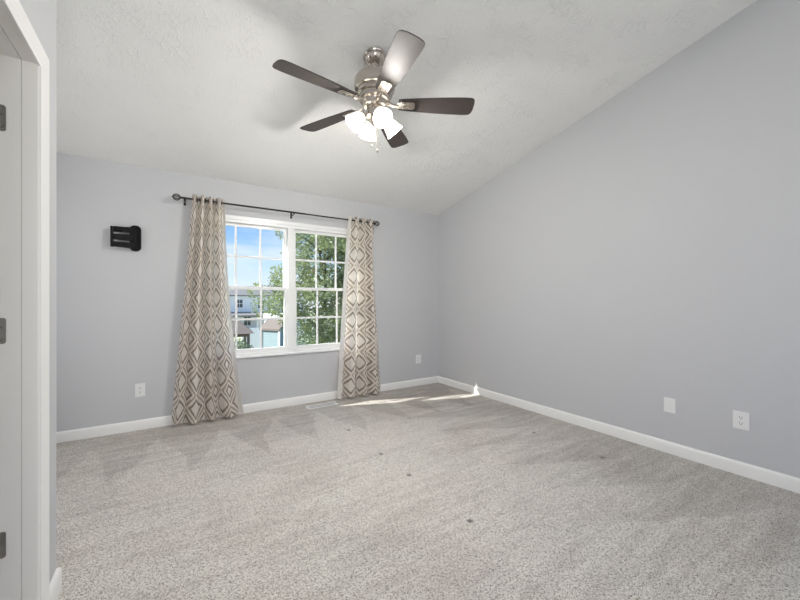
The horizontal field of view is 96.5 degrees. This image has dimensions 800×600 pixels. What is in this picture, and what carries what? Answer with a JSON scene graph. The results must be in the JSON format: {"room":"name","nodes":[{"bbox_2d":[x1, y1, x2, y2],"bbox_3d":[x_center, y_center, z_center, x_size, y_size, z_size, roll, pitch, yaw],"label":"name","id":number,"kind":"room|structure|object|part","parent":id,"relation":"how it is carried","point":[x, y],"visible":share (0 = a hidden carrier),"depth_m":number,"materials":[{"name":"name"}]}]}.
{"room":"empty bedroom","nodes":[
{"label":"empty bedroom","id":0,"kind":"room"},
{"bbox_2d":[19,0,55,583],"bbox_3d":[-0.597,-0.616,0.097,0.107,3.632,3.210,0,0,-33],"label":"wall","id":1,"kind":"structure","parent":0,"point":[41,14],"depth_m":1.42,"materials":[{"name":"grey paint"}]},
{"bbox_2d":[0,104,5,558],"bbox_3d":[-1.655,0.177,0.966,0.790,2.022,0.114,0,0,-33],"label":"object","id":2,"kind":"structure","parent":1,"relation":"in","point":[2,107],"depth_m":1.22,"materials":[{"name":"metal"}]},
{"bbox_2d":[0,0,37,599],"bbox_3d":[-1.125,0.171,0.917,0.107,2.058,0.806,0,0,-33],"label":"door frame","id":3,"kind":"structure","parent":1,"relation":"attached to","point":[18,67],"depth_m":1.24,"materials":[{"name":"white paint"}]},
{"bbox_2d":[1,0,48,599],"bbox_3d":[-1.073,0.150,0.951,0.017,2.099,0.906,0,0,-33],"label":"trim","id":4,"kind":"structure","parent":1,"relation":"attached to","point":[14,8],"depth_m":1.29,"materials":[{"name":"white paint"}]},
{"bbox_2d":[49,567,61,599],"bbox_3d":[-1.941,1.155,1.047,1.368,0.091,0.188,0,0,-33],"label":"baseboard","id":5,"kind":"structure","parent":1,"relation":"attached to","point":[55,585],"depth_m":1.43,"materials":[{"name":"white paint"}]},
{"bbox_2d":[56,152,437,431],"bbox_3d":[-1.665,-0.020,3.874,5.192,2.440,0.150,0,0,-33],"label":"wall","id":6,"kind":"structure","parent":0,"point":[119,310],"depth_m":3.38,"materials":[{"name":"grey paint"}]},
{"bbox_2d":[110,225,140,250],"bbox_3d":[-2.469,-0.565,3.219,0.228,0.236,0.070,0,0,-44],"label":"wall bracket","id":7,"kind":"object","parent":6,"relation":"attached to","point":[134,236],"visible":1,"depth_m":3.20,"materials":[{"name":"black metal"}]},
{"bbox_3d":[-2.544,-0.563,3.152,0.019,0.180,0.046,0,0,-33],"label":"head plate","id":8,"kind":"part","parent":7,"relation":"part of","materials":[{"name":"black metal"}]},
{"bbox_3d":[-2.495,-0.634,3.162,0.065,0.038,0.015,0,0,-33],"label":"tilt knob","id":9,"kind":"part","parent":7,"relation":"part of","materials":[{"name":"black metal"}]},
{"bbox_3d":[-2.479,-0.494,3.198,0.149,0.054,0.026,0,0,-33],"label":"arm","id":10,"kind":"part","parent":7,"relation":"part of","materials":[{"name":"black metal"}]},
{"bbox_3d":[-2.479,-0.563,3.198,0.149,0.060,0.026,0,0,-33],"label":"arm","id":11,"kind":"part","parent":7,"relation":"part of","materials":[{"name":"black metal"}]},
{"bbox_3d":[-2.479,-0.631,3.198,0.149,0.052,0.026,0,0,-33],"label":"arm","id":12,"kind":"part","parent":7,"relation":"part of","materials":[{"name":"black metal"}]},
{"bbox_3d":[-2.430,-0.565,3.279,0.086,0.236,0.021,0,0,-33],"label":"wall plate","id":13,"kind":"part","parent":7,"relation":"part of","materials":[{"name":"black metal"}]},
{"bbox_2d":[135,383,144,396],"bbox_3d":[-2.405,0.834,3.303,0.078,0.122,0.008,0,0,-33],"label":"wall outlet","id":14,"kind":"object","parent":6,"relation":"attached to","point":[139,388],"visible":1,"depth_m":3.30,"materials":[{"name":"white plastic"}]},
{"bbox_2d":[56,376,437,442],"bbox_3d":[-1.558,1.155,3.845,5.042,0.091,0.014,0,0,-33],"label":"baseboard","id":15,"kind":"structure","parent":6,"relation":"attached to","point":[103,430],"depth_m":3.44,"materials":[{"name":"white paint"}]},
{"bbox_2d":[172,193,379,225],"bbox_3d":[-1.220,-0.964,3.980,2.231,0.078,0.152,0,0,-33],"label":"curtain rod","id":16,"kind":"object","parent":6,"relation":"attached to","point":[177,195],"visible":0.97,"depth_m":3.77,"materials":[{"name":"brown metal"}]},
{"bbox_2d":[171,194,243,425],"bbox_3d":[-1.880,0.081,3.514,0.628,2.186,0.183,0,0,-33],"label":"curtain","id":17,"kind":"object","parent":16,"relation":"hanging from","point":[207,386],"visible":0.99,"depth_m":3.50,"materials":[{"name":"fabric"}]},
{"bbox_3d":[-1.197,-0.970,3.945,2.095,0.016,0.016,0,0,-33],"label":"rod","id":18,"kind":"part","parent":16,"relation":"part of","materials":[{"name":"brown metal"}]},
{"bbox_2d":[337,216,379,398],"bbox_3d":[-0.484,0.081,4.421,0.651,2.186,0.169,0,0,-33],"label":"curtain","id":19,"kind":"object","parent":16,"relation":"hanging from","point":[358,373],"visible":1,"depth_m":4.38,"materials":[{"name":"fabric"}]},
{"bbox_2d":[225,214,346,358],"bbox_3d":[-1.268,-0.131,4.100,1.839,1.505,0.151,0,0,-33],"label":"window","id":20,"kind":"structure","parent":6,"relation":"in","point":[289,229],"depth_m":4.06,"materials":[{"name":"white plastic"}]},
{"bbox_2d":[227,226,282,286],"bbox_3d":[-1.645,-0.466,3.868,0.748,0.639,0.006,0,0,-33],"label":"grille","id":21,"kind":"object","parent":20,"relation":"attached to","point":[256,227],"depth_m":3.93,"materials":[{"name":"white plastic"}]},
{"bbox_3d":[-1.647,-0.464,3.872,0.820,0.703,0.030,0,0,-33],"label":"sash","id":22,"kind":"part","parent":20,"relation":"part of","materials":[{"name":"white plastic"}]},
{"bbox_2d":[232,289,283,349],"bbox_3d":[-1.625,0.207,3.838,0.748,0.636,0.006,0,0,-33],"label":"grille","id":23,"kind":"object","parent":20,"relation":"attached to","point":[239,319],"depth_m":3.90,"materials":[{"name":"white plastic"}]},
{"bbox_3d":[-1.627,0.210,3.841,0.820,0.710,0.030,0,0,-33],"label":"sash","id":24,"kind":"part","parent":20,"relation":"part of","materials":[{"name":"white plastic"}]},
{"bbox_3d":[-1.234,0.592,4.047,1.839,0.044,0.026,0,0,-33],"label":"sill","id":25,"kind":"part","parent":20,"relation":"part of","materials":[{"name":"white plastic"}]},
{"bbox_3d":[-0.883,0.210,4.321,0.819,0.710,0.030,0,0,-33],"label":"sash","id":26,"kind":"part","parent":20,"relation":"part of","materials":[{"name":"white plastic"}]},
{"bbox_2d":[297,291,341,343],"bbox_3d":[-0.880,0.207,4.317,0.747,0.636,0.006,0,0,-33],"label":"grille","id":27,"kind":"object","parent":20,"relation":"attached to","point":[317,316],"depth_m":4.30,"materials":[{"name":"white plastic"}]},
{"bbox_3d":[-0.902,-0.464,4.351,0.819,0.703,0.030,0,0,-33],"label":"sash","id":28,"kind":"part","parent":20,"relation":"part of","materials":[{"name":"white plastic"}]},
{"bbox_2d":[296,234,344,287],"bbox_3d":[-0.900,-0.466,4.347,0.747,0.639,0.006,0,0,-33],"label":"grille","id":29,"kind":"object","parent":20,"relation":"attached to","point":[334,235],"depth_m":4.35,"materials":[{"name":"white plastic"}]},
{"bbox_2d":[416,354,420,363],"bbox_3d":[0.258,0.830,5.017,0.090,0.122,0.008,0,0,-33],"label":"wall outlet","id":30,"kind":"object","parent":6,"relation":"attached to","point":[418,357],"visible":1,"depth_m":5.01,"materials":[{"name":"white plastic"}]},
{"bbox_2d":[56,0,756,214],"bbox_3d":[-0.132,-1.896,1.630,5.342,1.379,5.584,0,0,-33],"label":"ceiling","id":31,"kind":"structure","parent":0,"point":[193,87],"depth_m":2.63,"materials":[{"name":"white paint"}]},
{"bbox_2d":[272,30,474,152],"bbox_3d":[-0.193,-1.351,2.419,1.303,0.670,1.323,0,0,-33],"label":"ceiling fan","id":32,"kind":"object","parent":31,"relation":"hanging from","point":[374,85],"visible":1,"depth_m":2.37,"materials":[{"name":"silver metal"}]},
{"bbox_3d":[-0.505,-1.344,2.185,0.520,0.006,0.158,0,12,-39],"label":"blade","id":33,"kind":"part","parent":32,"relation":"part of","materials":[{"name":"brown wood"}]},
{"bbox_3d":[-0.529,-1.344,2.684,0.520,0.006,0.158,0,12,33],"label":"blade","id":34,"kind":"part","parent":32,"relation":"part of","materials":[{"name":"brown wood"}]},
{"bbox_2d":[346,111,365,132],"bbox_3d":[-0.292,-1.203,2.403,0.151,0.144,0.131,0,0,-33],"label":"shade","id":35,"kind":"object","parent":32,"relation":"attached to","point":[355,121],"depth_m":2.40,"materials":[{"name":"white glass"}]},
{"bbox_2d":[358,123,375,141],"bbox_3d":[-0.232,-1.197,2.582,0.129,0.132,0.129,0,0,21],"label":"shade","id":36,"kind":"object","parent":32,"relation":"attached to","point":[368,132],"depth_m":2.53,"materials":[{"name":"white glass"}]},
{"bbox_2d":[373,107,392,128],"bbox_3d":[-0.115,-1.197,2.319,0.129,0.132,0.129,0,0,21],"label":"shade","id":37,"kind":"object","parent":32,"relation":"attached to","point":[382,116],"depth_m":2.36,"materials":[{"name":"white glass"}]},
{"bbox_2d":[384,119,402,138],"bbox_3d":[-0.042,-1.197,2.509,0.129,0.132,0.129,0,0,21],"label":"shade","id":38,"kind":"object","parent":32,"relation":"attached to","point":[394,127],"depth_m":2.46,"materials":[{"name":"white glass"}]},
{"bbox_3d":[-0.062,-1.344,2.861,0.158,0.006,0.520,-12,-3,15],"label":"blade","id":39,"kind":"part","parent":32,"relation":"part of","materials":[{"name":"brown wood"}]},
{"bbox_3d":[-0.023,-1.344,2.053,0.158,0.006,0.520,13,-5,-20],"label":"blade","id":40,"kind":"part","parent":32,"relation":"part of","materials":[{"name":"brown wood"}]},
{"bbox_3d":[0.251,-1.344,2.471,0.520,0.006,0.158,0,-12,-3],"label":"blade","id":41,"kind":"part","parent":32,"relation":"part of","materials":[{"name":"brown wood"}]},
{"bbox_2d":[56,383,799,599],"bbox_3d":[-0.132,1.260,1.630,5.342,0.120,5.584,0,0,-33],"label":"floor","id":42,"kind":"structure","parent":0,"point":[434,491],"depth_m":1.99,"materials":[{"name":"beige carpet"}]},
{"bbox_2d":[305,401,338,409],"bbox_3d":[-0.883,1.196,4.052,0.356,0.007,0.128,0,0,-33],"label":"floor vent","id":43,"kind":"object","parent":42,"relation":"in","point":[315,406],"visible":1,"depth_m":4.04,"materials":[{"name":"white plastic"}]},
{"bbox_2d":[438,0,799,477],"bbox_3d":[2.051,-0.633,3.035,0.150,3.665,5.584,0,0,-33],"label":"wall","id":44,"kind":"structure","parent":0,"point":[647,251],"depth_m":2.85,"materials":[{"name":"grey paint"}]},
{"bbox_2d":[438,376,799,493],"bbox_3d":[1.982,1.155,2.990,0.014,0.091,5.284,0,0,-33],"label":"baseboard","id":45,"kind":"structure","parent":44,"relation":"attached to","point":[767,476],"depth_m":2.87,"materials":[{"name":"white paint"}]},
{"bbox_2d":[664,397,675,413],"bbox_3d":[2.111,0.824,2.795,0.007,0.114,0.078,0,0,-33],"label":"blank wall plate","id":46,"kind":"object","parent":44,"relation":"attached to","point":[669,403],"visible":1,"depth_m":2.79,"materials":[{"name":"white plastic"}]},
{"bbox_2d":[733,410,749,430],"bbox_3d":[2.336,0.825,2.445,0.008,0.122,0.086,0,0,-33],"label":"wall outlet","id":47,"kind":"object","parent":44,"relation":"attached to","point":[741,420],"visible":1,"depth_m":2.44,"materials":[{"name":"white plastic"}]},
{"label":"outside","id":48,"kind":"structure","parent":0,"visible":0},
{"bbox_2d":[234,311,338,348],"bbox_3d":[-23.803,4.100,64.713,150.000,0.200,125.400,0,0,-33],"label":"lawn","id":49,"kind":"structure","parent":48,"point":[308,311],"depth_m":38.08,"materials":[{"name":"green plant"}]},
{"bbox_2d":[231,315,253,347],"bbox_3d":[-10.037,2.400,19.941,3.300,3.200,3.300,0,0,-27],"label":"gazebo","id":50,"kind":"object","parent":49,"relation":"on","point":[244,331],"visible":0.15,"depth_m":19.29,"materials":[{"name":"brown wood"}]},
{"bbox_3d":[-8.220,2.900,19.352,0.140,2.200,0.140,0,0,-27],"label":"post","id":51,"kind":"part","parent":50,"relation":"part of","materials":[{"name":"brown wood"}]},
{"bbox_2d":[234,338,253,348],"bbox_3d":[-8.407,2.936,17.963,2.238,2.186,1.070,0,0,-27],"label":"bush","id":52,"kind":"object","parent":49,"relation":"on","point":[239,342],"visible":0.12,"depth_m":18.11,"materials":[{"name":"green plant"}]},
{"bbox_2d":[229,286,307,327],"bbox_3d":[-19.598,1.055,48.055,13.600,5.890,10.500,0,0,-23],"label":"house","id":53,"kind":"structure","parent":49,"relation":"on","point":[244,310],"depth_m":44.96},
{"bbox_3d":[-20.010,0.450,44.513,0.710,0.960,0.025,0,0,-23],"label":"pane","id":54,"kind":"part","parent":53,"relation":"part of","materials":[{"name":"glass"}]},
{"bbox_3d":[-19.180,2.650,44.861,0.760,1.060,0.025,0,0,-23],"label":"pane","id":55,"kind":"part","parent":53,"relation":"part of","materials":[{"name":"grey glass"}]},
{"bbox_2d":[263,313,282,321],"bbox_3d":[-12.211,2.655,35.291,2.350,2.690,3.200,0,0,-23],"label":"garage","id":56,"kind":"structure","parent":49,"relation":"on","point":[265,315],"depth_m":34.47,"materials":[{"name":"white"}]},
{"bbox_2d":[259,317,297,347],"bbox_3d":[-8.073,2.580,23.820,1.740,2.840,1.740,0,0,25],"label":"garden shed","id":57,"kind":"object","parent":49,"relation":"on","point":[272,335],"visible":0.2,"depth_m":23.14,"materials":[{"name":"blue"}]},
{"bbox_3d":[-7.715,2.960,22.822,0.100,2.080,0.100,0,0,25],"label":"corner trim","id":58,"kind":"part","parent":57,"relation":"part of","materials":[{"name":"white"}]},
{"bbox_2d":[242,327,338,347],"bbox_3d":[-8.099,2.960,27.382,7.360,2.080,0.160,0,0,-24],"label":"vinyl fence","id":59,"kind":"object","parent":49,"relation":"on","point":[255,337],"visible":0.02,"depth_m":26.23,"materials":[{"name":"white plastic"}]},
{"bbox_3d":[-10.289,3.000,26.400,2.270,1.900,0.060,0,0,-24],"label":"panel","id":60,"kind":"part","parent":59,"relation":"part of","materials":[{"name":"white plastic"}]},
{"bbox_2d":[246,231,345,344],"bbox_3d":[-2.338,-0.396,12.058,5.022,8.802,3.768,0,0,-33],"label":"tree","id":61,"kind":"object","parent":49,"relation":"on","point":[327,241],"visible":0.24,"depth_m":11.32,"materials":[{"name":"green plant"}]},
{"bbox_2d":[297,318,335,344],"bbox_3d":[-3.655,2.406,14.814,2.091,3.434,2.163,0,0,6],"label":"evergreen shrub","id":62,"kind":"object","parent":49,"relation":"on","point":[302,339],"visible":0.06,"depth_m":14.62,"materials":[{"name":"green plant"}]}
]}

